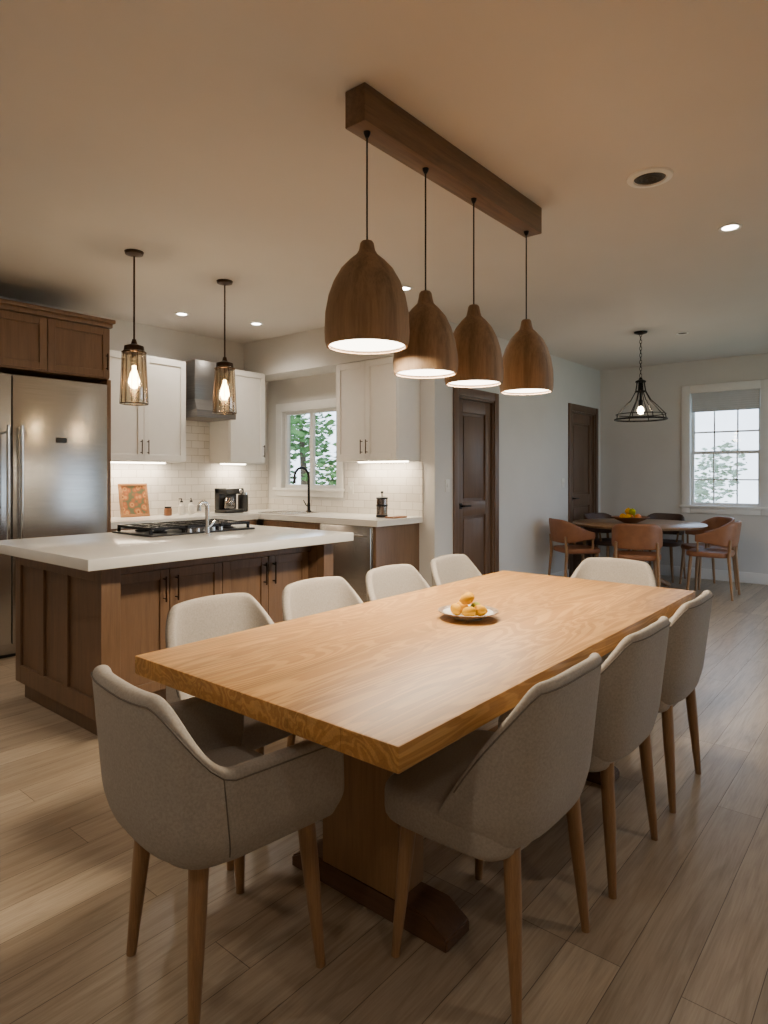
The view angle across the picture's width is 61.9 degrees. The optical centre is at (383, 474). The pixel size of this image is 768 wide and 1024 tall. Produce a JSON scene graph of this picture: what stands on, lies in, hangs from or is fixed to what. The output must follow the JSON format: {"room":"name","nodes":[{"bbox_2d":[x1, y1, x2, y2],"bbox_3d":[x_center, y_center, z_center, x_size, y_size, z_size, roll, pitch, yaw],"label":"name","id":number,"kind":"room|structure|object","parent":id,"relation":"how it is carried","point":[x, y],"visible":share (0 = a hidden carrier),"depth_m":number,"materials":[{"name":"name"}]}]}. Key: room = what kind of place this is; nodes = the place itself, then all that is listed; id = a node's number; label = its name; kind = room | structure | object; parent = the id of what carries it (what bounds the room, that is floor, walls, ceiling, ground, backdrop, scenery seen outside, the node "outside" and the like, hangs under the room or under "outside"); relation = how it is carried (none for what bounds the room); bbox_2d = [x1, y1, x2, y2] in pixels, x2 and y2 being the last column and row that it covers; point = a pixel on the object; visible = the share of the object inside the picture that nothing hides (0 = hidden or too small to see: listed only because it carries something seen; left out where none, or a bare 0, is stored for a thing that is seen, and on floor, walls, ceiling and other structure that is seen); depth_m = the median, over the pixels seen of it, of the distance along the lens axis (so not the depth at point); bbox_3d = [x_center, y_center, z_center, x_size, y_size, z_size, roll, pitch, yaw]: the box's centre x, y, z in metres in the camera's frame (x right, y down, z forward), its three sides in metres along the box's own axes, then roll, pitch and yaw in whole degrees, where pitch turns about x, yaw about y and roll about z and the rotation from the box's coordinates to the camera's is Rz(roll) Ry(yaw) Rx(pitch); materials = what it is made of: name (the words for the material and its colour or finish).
{"room":"dining room","nodes":[
{"label":"dining room","id":0,"kind":"room"},
{"bbox_2d":[0,296,267,525],"bbox_3d":[-3.518,-0.070,4.732,0.120,2.740,6.980,0,0,40],"label":"wall","id":1,"kind":"structure","parent":0,"point":[160,342],"depth_m":6.39,"materials":[{"name":"paint"}]},
{"bbox_2d":[0,298,115,382],"bbox_3d":[-2.903,-0.995,4.761,0.778,0.470,1.490,0,0,40],"label":"upper cabinet","id":2,"kind":"object","parent":1,"relation":"attached to","point":[36,340],"visible":0.98,"depth_m":4.75,"materials":[{"name":"brown wood"}]},
{"bbox_2d":[109,350,185,463],"bbox_3d":[-2.271,-0.594,5.835,0.378,0.972,0.870,0,0,40],"label":"upper cabinet","id":3,"kind":"object","parent":1,"relation":"attached to","point":[153,433],"visible":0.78,"depth_m":5.80,"materials":[{"name":"white paint"}]},
{"bbox_2d":[111,462,164,463],"bbox_3d":[-2.347,-0.114,5.898,0.040,0.012,0.710,0,0,40],"label":"strip light","id":4,"kind":"object","parent":3,"relation":"attached to","point":[111,462],"depth_m":6.01,"materials":[{"name":"beige plastic"}]},
{"bbox_2d":[111,420,267,516],"bbox_3d":[-2.024,-0.258,6.425,0.011,1.284,2.203,0,0,40],"label":"tile backsplash","id":5,"kind":"structure","parent":1,"relation":"attached to","point":[194,478],"depth_m":6.50,"materials":[{"name":"white tile"}]},
{"bbox_2d":[185,359,235,421],"bbox_3d":[-1.792,-0.830,6.334,0.460,0.560,0.450,0,0,40],"label":"range hood","id":6,"kind":"object","parent":1,"relation":"attached to","point":[200,387],"visible":0.63,"depth_m":6.21,"materials":[{"name":"metal"}]},
{"bbox_2d":[210,369,264,464],"bbox_3d":[-1.526,-0.594,6.730,0.378,0.972,0.460,0,0,40],"label":"upper cabinet","id":7,"kind":"object","parent":1,"relation":"attached to","point":[240,441],"visible":0.87,"depth_m":6.62,"materials":[{"name":"white paint"}]},
{"bbox_2d":[268,372,423,577],"bbox_3d":[-0.436,-0.070,6.631,2.190,2.740,0.120,0,0,40],"label":"wall","id":8,"kind":"structure","parent":0,"point":[322,386],"depth_m":6.96,"materials":[{"name":"paint"}]},
{"bbox_2d":[273,398,344,497],"bbox_3d":[-0.784,-0.280,6.886,1.070,1.020,0.168,0,0,40],"label":"window","id":9,"kind":"structure","parent":8,"relation":"in","point":[290,489],"depth_m":6.90,"materials":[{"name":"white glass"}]},
{"bbox_2d":[244,327,393,381],"bbox_3d":[-0.591,-1.250,6.461,2.170,0.380,0.340,0,0,40],"label":"soffit","id":10,"kind":"object","parent":8,"relation":"attached to","point":[305,353],"depth_m":6.53,"materials":[{"name":"paint"}]},
{"bbox_2d":[268,461,422,516],"bbox_3d":[-0.478,0.130,6.579,2.167,0.509,0.011,0,0,40],"label":"tile backsplash","id":11,"kind":"structure","parent":8,"relation":"attached to","point":[401,482],"depth_m":6.24,"materials":[{"name":"white tile"}]},
{"bbox_2d":[348,482,353,493],"bbox_3d":[-0.337,0.130,6.446,0.072,0.116,0.012,0,0,40],"label":"wall plate","id":12,"kind":"object","parent":11,"relation":"attached to","point":[350,484],"visible":1,"depth_m":6.44,"materials":[{"name":"plastic"}]},
{"bbox_2d":[336,356,419,462],"bbox_3d":[-0.076,-0.588,6.001,0.750,0.939,0.378,0,0,40],"label":"upper cabinet","id":13,"kind":"object","parent":8,"relation":"attached to","point":[378,410],"visible":0.96,"depth_m":5.84,"materials":[{"name":"white paint"}]},
{"bbox_2d":[358,461,408,462],"bbox_3d":[-0.013,-0.124,6.077,0.590,0.012,0.040,0,0,40],"label":"strip light","id":14,"kind":"object","parent":13,"relation":"attached to","point":[364,461],"depth_m":6.07,"materials":[{"name":"beige plastic"}]},
{"bbox_2d":[0,0,767,370],"bbox_3d":[0.736,-1.490,3.771,7.890,0.100,10.940,0,0,40],"label":"ceiling","id":15,"kind":"structure","parent":0,"point":[210,140],"depth_m":2.93,"materials":[{"name":"paint"}]},
{"bbox_2d":[119,249,148,405],"bbox_3d":[-1.612,-0.947,4.130,0.178,0.985,0.178,0,0,40],"label":"glass pendant","id":16,"kind":"object","parent":15,"relation":"hanging from","point":[133,349],"visible":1,"depth_m":4.12,"materials":[{"name":"brown metal"}]},
{"bbox_2d":[175,312,188,315],"bbox_3d":[-1.804,-1.436,5.713,0.124,0.008,0.124,0,0,40],"label":"recessed light","id":17,"kind":"object","parent":15,"relation":"in","point":[176,313],"visible":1,"depth_m":5.71,"materials":[{"name":"beige plastic"}]},
{"bbox_2d":[213,279,236,414],"bbox_3d":[-1.183,-0.947,4.755,0.178,0.985,0.178,0,0,40],"label":"glass pendant","id":18,"kind":"object","parent":15,"relation":"hanging from","point":[224,365],"visible":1,"depth_m":4.74,"materials":[{"name":"brown metal"}]},
{"bbox_2d":[250,322,262,325],"bbox_3d":[-1.213,-1.436,6.080,0.124,0.008,0.124,0,0,40],"label":"recessed light","id":19,"kind":"object","parent":15,"relation":"in","point":[251,323],"visible":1,"depth_m":6.06,"materials":[{"name":"beige plastic"}]},
{"bbox_2d":[402,286,411,290],"bbox_3d":[0.157,-1.436,4.928,0.124,0.008,0.124,0,0,40],"label":"recessed light","id":20,"kind":"object","parent":15,"relation":"in","point":[405,288],"visible":0.54,"depth_m":4.93,"materials":[{"name":"beige plastic"}]},
{"bbox_2d":[345,82,541,237],"bbox_3d":[0.352,-1.369,2.926,0.100,0.140,1.440,0,0,40],"label":"mount","id":21,"kind":"structure","parent":15,"relation":"attached to","point":[395,132],"depth_m":2.71,"materials":[{"name":"brown wood"}]},
{"bbox_2d":[324,130,409,354],"bbox_3d":[-0.064,-0.892,2.425,0.322,0.814,0.322,0,0,40],"label":"pendant lamp","id":22,"kind":"object","parent":21,"relation":"hanging from","point":[367,313],"visible":1,"depth_m":2.31,"materials":[{"name":"brown wood"}]},
{"bbox_2d":[330,339,404,350],"bbox_3d":[-0.064,-0.500,2.425,0.293,0.006,0.293,0,0,40],"label":"diffuser","id":23,"kind":"object","parent":22,"relation":"attached to","point":[335,344],"depth_m":2.44,"materials":[{"name":"beige plastic"}]},
{"bbox_2d":[393,167,457,378],"bbox_3d":[0.176,-0.864,2.715,0.276,0.871,0.276,0,0,40],"label":"pendant lamp","id":24,"kind":"object","parent":21,"relation":"hanging from","point":[431,351],"visible":0.94,"depth_m":2.62,"materials":[{"name":"brown wood"}]},
{"bbox_2d":[398,369,452,375],"bbox_3d":[0.176,-0.443,2.715,0.251,0.006,0.251,0,0,40],"label":"diffuser","id":25,"kind":"object","parent":24,"relation":"attached to","point":[401,372],"depth_m":2.75,"materials":[{"name":"beige plastic"}]},
{"bbox_2d":[445,198,503,387],"bbox_3d":[0.422,-0.864,3.011,0.276,0.871,0.276,0,0,40],"label":"pendant lamp","id":26,"kind":"object","parent":21,"relation":"hanging from","point":[480,361],"visible":0.9,"depth_m":2.91,"materials":[{"name":"brown wood"}]},
{"bbox_2d":[450,380,497,384],"bbox_3d":[0.422,-0.443,3.011,0.251,0.006,0.251,0,0,40],"label":"diffuser","id":27,"kind":"object","parent":26,"relation":"attached to","point":[452,382],"depth_m":3.04,"materials":[{"name":"beige plastic"}]},
{"bbox_2d":[499,231,553,394],"bbox_3d":[0.759,-0.871,3.416,0.284,0.856,0.284,0,0,40],"label":"pendant lamp","id":28,"kind":"object","parent":21,"relation":"hanging from","point":[527,362],"visible":0.99,"depth_m":3.32,"materials":[{"name":"brown wood"}]},
{"bbox_2d":[504,389,547,392],"bbox_3d":[0.759,-0.458,3.416,0.258,0.006,0.258,0,0,40],"label":"diffuser","id":29,"kind":"object","parent":28,"relation":"attached to","point":[505,390],"depth_m":3.45,"materials":[{"name":"beige plastic"}]},
{"bbox_2d":[614,330,667,421],"bbox_3d":[2.582,-0.995,6.437,0.508,0.889,0.508,0,0,40],"label":"chandelier","id":30,"kind":"object","parent":15,"relation":"hanging from","point":[640,392],"visible":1,"depth_m":6.42,"materials":[{"name":"black metal"}]},
{"bbox_2d":[639,382,642,406],"bbox_3d":[2.582,-0.810,6.437,0.040,0.240,0.040,0,0,40],"label":"socket","id":31,"kind":"object","parent":30,"relation":"attached to","point":[640,383],"depth_m":6.43,"materials":[{"name":"black metal"}]},
{"bbox_2d":[627,167,673,187],"bbox_3d":[1.284,-1.433,3.094,0.210,0.014,0.210,0,0,40],"label":"ceiling vent","id":32,"kind":"object","parent":15,"relation":"in","point":[652,176],"visible":1,"depth_m":3.08,"materials":[{"name":"beige metal"}]},
{"bbox_2d":[634,172,665,184],"bbox_3d":[1.284,-1.432,3.094,0.144,0.013,0.144,0,0,40],"label":"grille","id":33,"kind":"object","parent":32,"relation":"attached to","point":[644,178],"depth_m":3.09,"materials":[{"name":"black metal"}]},
{"bbox_2d":[676,332,688,334],"bbox_3d":[3.025,-1.436,6.485,0.124,0.008,0.124,0,0,40],"label":"recessed light","id":34,"kind":"object","parent":15,"relation":"in","point":[678,333],"visible":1,"depth_m":6.49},
{"bbox_2d":[718,223,741,231],"bbox_3d":[2.009,-1.436,3.714,0.124,0.008,0.124,0,0,40],"label":"recessed light","id":35,"kind":"object","parent":15,"relation":"in","point":[729,227],"visible":1,"depth_m":3.71,"materials":[{"name":"beige plastic"}]},
{"bbox_2d":[0,575,767,1023],"bbox_3d":[0.736,1.350,3.771,7.890,0.100,10.940,0,0,40],"label":"floor","id":36,"kind":"structure","parent":0,"point":[683,939],"depth_m":1.91,"materials":[{"name":"brown wood"}]},
{"bbox_2d":[0,373,110,658],"bbox_3d":[-2.878,0.271,4.760,0.807,2.058,1.440,0,0,40],"label":"refrigerator","id":37,"kind":"object","parent":36,"relation":"on","point":[53,432],"depth_m":4.72,"materials":[{"name":"metal"}]},
{"bbox_2d":[111,528,135,531],"bbox_3d":[-2.223,0.870,5.665,0.668,0.860,0.750,0,0,40],"label":"base cabinet","id":38,"kind":"object","parent":36,"relation":"on","point":[121,528],"visible":0.02,"depth_m":5.29,"materials":[{"name":"brown wood"}]},
{"bbox_2d":[16,543,332,735],"bbox_3d":[-1.248,0.870,4.029,1.030,0.860,1.600,0,0,40],"label":"kitchen island","id":39,"kind":"object","parent":36,"relation":"on","point":[71,622],"visible":0.66,"depth_m":3.47,"materials":[{"name":"brown wood"}]},
{"bbox_2d":[0,524,352,571],"bbox_3d":[-1.254,0.410,3.982,1.260,0.055,1.780,0,0,40],"label":"island countertop","id":40,"kind":"structure","parent":39,"relation":"on","point":[97,551],"depth_m":3.53,"materials":[{"name":"white stone"}]},
{"bbox_2d":[112,519,254,536],"bbox_3d":[-1.355,0.355,4.377,0.480,0.055,0.800,0,0,40],"label":"gas cooktop","id":41,"kind":"object","parent":40,"relation":"in","point":[171,528],"visible":0.93,"depth_m":4.22,"materials":[{"name":"black metal"}]},
{"bbox_2d":[197,500,215,534],"bbox_3d":[-1.132,0.271,4.082,0.054,0.223,0.136,0,0,40],"label":"chrome faucet","id":42,"kind":"object","parent":40,"relation":"on","point":[207,526],"visible":1,"depth_m":4.07,"materials":[{"name":"silver metal"}]},
{"bbox_2d":[91,665,343,1023],"bbox_3d":[-0.471,0.896,1.695,0.514,0.810,0.549,0,0,-43],"label":"armchair","id":43,"kind":"object","parent":36,"relation":"on","point":[179,778],"visible":0.98,"depth_m":1.49,"materials":[{"name":"beige fabric"}]},
{"bbox_2d":[165,593,291,870],"bbox_3d":[-0.520,0.891,2.403,0.498,0.820,0.538,0,0,40],"label":"dining chair","id":44,"kind":"object","parent":36,"relation":"on","point":[207,617],"visible":0.26,"depth_m":2.48,"materials":[{"name":"beige fabric"}]},
{"bbox_2d":[241,519,256,524],"bbox_3d":[-1.736,0.870,6.251,0.668,0.860,0.765,0,0,40],"label":"base cabinet","id":45,"kind":"object","parent":36,"relation":"on","point":[252,522],"visible":0.05,"depth_m":6.32,"materials":[{"name":"brown wood"}]},
{"bbox_2d":[264,519,320,529],"bbox_3d":[-0.703,0.870,6.334,0.790,0.860,0.668,0,0,40],"label":"base cabinet","id":46,"kind":"object","parent":36,"relation":"on","point":[277,523],"visible":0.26,"depth_m":6.08,"materials":[{"name":"brown wood"}]},
{"bbox_2d":[111,509,422,528],"bbox_3d":[-1.187,0.411,5.734,2.177,0.053,2.212,0,0,40],"label":"countertop","id":47,"kind":"structure","parent":46,"relation":"on","point":[356,519],"depth_m":5.86,"materials":[{"name":"white stone"}]},
{"bbox_2d":[118,483,149,517],"bbox_3d":[-2.301,0.232,5.893,0.072,0.308,0.280,0,0,40],"label":"framed picture","id":48,"kind":"object","parent":47,"relation":"on","point":[133,497],"visible":1,"depth_m":5.89,"materials":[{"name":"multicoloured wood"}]},
{"bbox_2d":[164,506,171,515],"bbox_3d":[-2.050,0.342,6.074,0.072,0.086,0.072,0,0,40],"label":"spice jar","id":49,"kind":"object","parent":47,"relation":"on","point":[167,509],"visible":1,"depth_m":6.05,"materials":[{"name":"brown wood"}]},
{"bbox_2d":[178,498,184,514],"bbox_3d":[-1.953,0.303,6.176,0.060,0.162,0.060,0,0,-23],"label":"soap bottle","id":50,"kind":"object","parent":47,"relation":"on","point":[181,507],"visible":0.99,"depth_m":6.16,"materials":[{"name":"white plastic"}]},
{"bbox_2d":[188,498,193,513],"bbox_3d":[-1.892,0.303,6.281,0.060,0.162,0.060,0,0,33],"label":"soap bottle","id":51,"kind":"object","parent":47,"relation":"on","point":[191,505],"visible":0.98,"depth_m":6.26,"materials":[{"name":"white plastic"}]},
{"bbox_2d":[215,488,243,512],"bbox_3d":[-1.577,0.260,6.539,0.215,0.250,0.220,0,0,40],"label":"coffee maker","id":52,"kind":"object","parent":47,"relation":"on","point":[225,498],"visible":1,"depth_m":6.48,"materials":[{"name":"black plastic"}]},
{"bbox_2d":[238,492,247,511],"bbox_3d":[-1.488,0.270,6.751,0.110,0.230,0.110,0,0,40],"label":"canister","id":53,"kind":"object","parent":47,"relation":"on","point":[242,498],"visible":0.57,"depth_m":6.70,"materials":[{"name":"black plastic"}]},
{"bbox_2d":[258,511,318,514],"bbox_3d":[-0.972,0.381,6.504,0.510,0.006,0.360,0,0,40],"label":"sink","id":54,"kind":"object","parent":47,"relation":"in","point":[272,512],"visible":1,"depth_m":6.54,"materials":[{"name":"ceramic"}]},
{"bbox_2d":[293,467,310,511],"bbox_3d":[-0.868,0.148,6.633,0.112,0.473,0.246,0,0,40],"label":"faucet","id":55,"kind":"object","parent":47,"relation":"on","point":[298,468],"visible":1,"depth_m":6.67,"materials":[{"name":"metal"}]},
{"bbox_2d":[376,491,387,517],"bbox_3d":[-0.007,0.265,5.841,0.110,0.240,0.144,0,0,41],"label":"press","id":56,"kind":"object","parent":47,"relation":"on","point":[381,504],"visible":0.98,"depth_m":5.78,"materials":[{"name":"glass"}]},
{"bbox_2d":[385,516,406,518],"bbox_3d":[0.110,0.378,5.748,0.100,0.014,0.200,0,0,40],"label":"cutting board","id":57,"kind":"object","parent":47,"relation":"on","point":[392,517],"visible":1,"depth_m":5.71,"materials":[{"name":"brown wood"}]},
{"bbox_2d":[282,576,362,746],"bbox_3d":[-0.162,0.891,2.833,0.498,0.820,0.538,0,0,40],"label":"dining chair","id":58,"kind":"object","parent":36,"relation":"on","point":[306,597],"visible":0.26,"depth_m":2.96,"materials":[{"name":"beige fabric"}]},
{"bbox_2d":[320,523,372,602],"bbox_3d":[-0.167,0.870,5.868,0.620,0.860,0.669,0,0,40],"label":"dishwasher","id":59,"kind":"object","parent":36,"relation":"on","point":[352,560],"visible":0.37,"depth_m":5.56,"materials":[{"name":"metal"}]},
{"bbox_2d":[373,523,418,571],"bbox_3d":[0.115,0.870,5.688,0.035,0.860,0.615,0,0,40],"label":"cabinet end panel","id":60,"kind":"object","parent":36,"relation":"on","point":[395,544],"visible":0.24,"depth_m":5.65,"materials":[{"name":"brown wood"}]},
{"bbox_2d":[366,564,429,601],"bbox_3d":[0.193,0.891,3.260,0.498,0.820,0.538,0,0,40],"label":"dining chair","id":61,"kind":"object","parent":36,"relation":"on","point":[382,582],"visible":0.25,"depth_m":3.40,"materials":[{"name":"beige fabric"}]},
{"bbox_2d":[135,570,694,952],"bbox_3d":[0.352,0.920,2.448,1.008,0.760,2.225,0,0,40],"label":"dining table","id":62,"kind":"object","parent":36,"relation":"on","point":[387,684],"visible":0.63,"depth_m":1.90,"materials":[{"name":"brown wood"}]},
{"bbox_2d":[438,604,498,620],"bbox_3d":[0.317,0.524,2.415,0.228,0.031,0.228,0,0,40],"label":"serving dish","id":63,"kind":"object","parent":62,"relation":"on","point":[445,610],"visible":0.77,"depth_m":2.39,"materials":[{"name":"white ceramic"}]},
{"bbox_2d":[450,603,461,615],"bbox_3d":[0.272,0.507,2.414,0.047,0.042,0.047,0,0,29],"label":"lemon","id":64,"kind":"object","parent":63,"relation":"in","point":[456,609],"visible":0.99,"depth_m":2.40,"materials":[{"name":"orange food"}]},
{"bbox_2d":[456,601,467,609],"bbox_3d":[0.300,0.507,2.460,0.047,0.042,0.047,0,0,-3],"label":"lemon","id":65,"kind":"object","parent":63,"relation":"in","point":[459,602],"visible":0.24,"depth_m":2.44,"materials":[{"name":"food"}]},
{"bbox_2d":[461,606,476,615],"bbox_3d":[0.315,0.507,2.368,0.047,0.043,0.047,0,0,31],"label":"lemon","id":66,"kind":"object","parent":63,"relation":"in","point":[467,611],"visible":0.91,"depth_m":2.35,"materials":[{"name":"yellow food"}]},
{"bbox_2d":[459,593,474,604],"bbox_3d":[0.310,0.465,2.397,0.047,0.042,0.047,0,0,-40],"label":"lemon","id":67,"kind":"object","parent":66,"relation":"on","point":[466,599],"visible":1,"depth_m":2.38,"materials":[{"name":"yellow food"}]},
{"bbox_2d":[471,602,480,606],"bbox_3d":[0.352,0.507,2.451,0.047,0.043,0.047,0,0,-39],"label":"lime","id":68,"kind":"object","parent":63,"relation":"in","point":[473,604],"visible":0.27,"depth_m":2.44,"materials":[{"name":"yellow food"}]},
{"bbox_2d":[474,605,487,615],"bbox_3d":[0.359,0.507,2.393,0.047,0.043,0.047,0,0,-29],"label":"lemon","id":69,"kind":"object","parent":63,"relation":"in","point":[481,610],"visible":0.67,"depth_m":2.38,"materials":[{"name":"yellow food"}]},
{"bbox_2d":[430,554,481,586],"bbox_3d":[0.552,0.891,3.708,0.498,0.820,0.538,0,0,38],"label":"dining chair","id":70,"kind":"object","parent":36,"relation":"on","point":[450,568],"visible":0.25,"depth_m":3.85,"materials":[{"name":"beige fabric"}]},
{"bbox_2d":[385,653,602,1023],"bbox_3d":[0.319,0.891,1.774,0.498,0.820,0.538,0,0,40],"label":"dining chair","id":71,"kind":"object","parent":36,"relation":"on","point":[485,795],"visible":1,"depth_m":1.55,"materials":[{"name":"beige fabric"}]},
{"bbox_2d":[548,518,600,576],"bbox_3d":[2.148,0.896,7.254,0.510,0.810,0.496,0,0,-9],"label":"leather chair","id":72,"kind":"object","parent":36,"relation":"on","point":[561,531],"visible":0.99,"depth_m":7.04,"materials":[{"name":"brown leather"}]},
{"bbox_2d":[498,616,670,898],"bbox_3d":[0.709,0.891,2.233,0.498,0.820,0.538,0,0,40],"label":"dining chair","id":73,"kind":"object","parent":36,"relation":"on","point":[631,677],"visible":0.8,"depth_m":1.98,"materials":[{"name":"beige fabric"}]},
{"bbox_2d":[583,513,630,557],"bbox_3d":[2.817,0.896,8.101,0.496,0.810,0.510,0,0,-25],"label":"leather chair","id":74,"kind":"object","parent":36,"relation":"on","point":[606,542],"visible":0.4,"depth_m":8.11,"materials":[{"name":"brown wood"}]},
{"bbox_2d":[571,557,656,586],"bbox_3d":[1.206,0.891,3.531,0.538,0.820,0.498,0,0,40],"label":"dining chair","id":75,"kind":"object","parent":36,"relation":"on","point":[618,570],"visible":0.2,"depth_m":3.69,"materials":[{"name":"beige fabric"}]},
{"bbox_2d":[611,523,662,586],"bbox_3d":[2.628,0.896,6.653,0.496,0.810,0.510,0,0,22],"label":"leather chair","id":76,"kind":"object","parent":36,"relation":"on","point":[624,536],"visible":0.98,"depth_m":6.45,"materials":[{"name":"brown leather"}]},
{"bbox_2d":[572,518,707,586],"bbox_3d":[2.927,0.923,7.385,1.450,0.747,1.450,0,0,40],"label":"round dining table","id":77,"kind":"object","parent":36,"relation":"on","point":[665,525],"visible":0.41,"depth_m":7.26,"materials":[{"name":"brown wood"}]},
{"bbox_2d":[611,515,649,522],"bbox_3d":[2.825,0.513,7.340,0.420,0.073,0.420,0,0,40],"label":"fruit bowl","id":78,"kind":"object","parent":77,"relation":"on","point":[622,519],"visible":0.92,"depth_m":7.22,"materials":[{"name":"brown wood"}]},
{"bbox_2d":[629,508,635,514],"bbox_3d":[2.830,0.416,7.290,0.075,0.083,0.074,0,0,40],"label":"fruit","id":79,"kind":"object","parent":78,"relation":"in","point":[632,511],"visible":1,"depth_m":7.27,"materials":[{"name":"food"}]},
{"bbox_2d":[601,590,713,813],"bbox_3d":[1.113,0.891,2.730,0.498,0.820,0.538,0,0,39],"label":"dining chair","id":80,"kind":"object","parent":36,"relation":"on","point":[689,626],"visible":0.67,"depth_m":2.48,"materials":[{"name":"beige fabric"}]},
{"bbox_2d":[647,513,685,582],"bbox_3d":[3.477,0.896,8.014,0.496,0.810,0.510,0,0,41],"label":"leather chair","id":81,"kind":"object","parent":36,"relation":"on","point":[670,543],"visible":0.33,"depth_m":8.02,"materials":[{"name":"brown wood"}]},
{"bbox_2d":[679,516,737,589],"bbox_3d":[3.770,0.896,7.448,0.510,0.810,0.496,0,0,-4],"label":"leather chair","id":82,"kind":"object","parent":36,"relation":"on","point":[713,523],"visible":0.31,"depth_m":7.59,"materials":[{"name":"brown leather"}]},
{"bbox_2d":[686,521,741,600],"bbox_3d":[3.558,0.896,6.900,0.510,0.810,0.496,0,0,38],"label":"leather chair","id":83,"kind":"object","parent":36,"relation":"on","point":[728,535],"visible":1,"depth_m":6.71,"materials":[{"name":"brown leather"}]},
{"bbox_2d":[424,321,599,586],"bbox_3d":[1.679,-0.070,7.369,0.120,2.740,3.960,0,0,40],"label":"wall","id":84,"kind":"structure","parent":0,"point":[533,429],"depth_m":7.07,"materials":[{"name":"paint"}]},
{"bbox_2d":[445,479,449,491],"bbox_3d":[0.592,0.100,5.958,0.012,0.116,0.072,0,0,40],"label":"wall plate","id":85,"kind":"object","parent":84,"relation":"attached to","point":[447,482],"visible":1,"depth_m":5.96,"materials":[{"name":"plastic"}]},
{"bbox_2d":[453,387,498,574],"bbox_3d":[0.889,0.228,6.381,0.149,2.145,0.840,0,0,40],"label":"door","id":86,"kind":"structure","parent":84,"relation":"in","point":[472,417],"depth_m":6.40,"materials":[{"name":"brown wood"}]},
{"bbox_2d":[550,569,568,576],"bbox_3d":[1.431,1.240,6.965,0.015,0.120,2.760,0,0,40],"label":"baseboard","id":87,"kind":"structure","parent":84,"relation":"attached to","point":[560,573],"depth_m":7.83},
{"bbox_2d":[568,403,597,577],"bbox_3d":[2.586,0.198,8.422,0.149,2.205,0.950,0,0,40],"label":"door","id":88,"kind":"structure","parent":84,"relation":"in","point":[582,426],"depth_m":8.43,"materials":[{"name":"brown wood"}]},
{"bbox_2d":[600,353,767,573],"bbox_3d":[5.082,-0.070,7.192,5.580,2.740,0.120,0,0,40],"label":"wall","id":89,"kind":"structure","parent":0,"point":[641,462],"depth_m":8.34,"materials":[{"name":"paint"}]},
{"bbox_2d":[651,564,767,584],"bbox_3d":[5.047,1.235,7.134,5.320,0.130,0.015,0,0,40],"label":"baseboard","id":90,"kind":"structure","parent":89,"relation":"attached to","point":[722,575],"depth_m":7.88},
{"bbox_2d":[679,379,767,515],"bbox_3d":[4.205,-0.325,7.889,1.020,1.610,0.168,0,0,40],"label":"window","id":91,"kind":"structure","parent":89,"relation":"in","point":[728,399],"depth_m":7.85,"materials":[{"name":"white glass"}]},
{"bbox_2d":[691,389,759,412],"bbox_3d":[4.191,-0.910,7.872,0.760,0.239,0.015,0,0,40],"label":"blind","id":92,"kind":"object","parent":91,"relation":"attached to","point":[727,399],"depth_m":7.87,"materials":[{"name":"fabric"}]},
{"label":"outside","id":93,"kind":"structure","parent":0,"visible":0},
{"bbox_3d":[5.754,1.650,6.921,40.000,0.100,42.000,0,0,40],"label":"ground","id":94,"kind":"structure","parent":93,"visible":0},
{"bbox_2d":[290,413,335,484],"bbox_3d":[-1.556,-0.145,12.057,2.021,3.496,1.909,0,0,-18],"label":"tree","id":95,"kind":"object","parent":94,"relation":"on","point":[296,423],"visible":0.43,"depth_m":11.84,"materials":[{"name":"green plant"}]},
{"bbox_2d":[695,439,747,502],"bbox_3d":[7.146,0.414,14.340,1.666,2.382,2.204,0,0,19],"label":"tree","id":96,"kind":"object","parent":94,"relation":"on","point":[699,484],"visible":0.53,"depth_m":14.09,"materials":[{"name":"green plant"}]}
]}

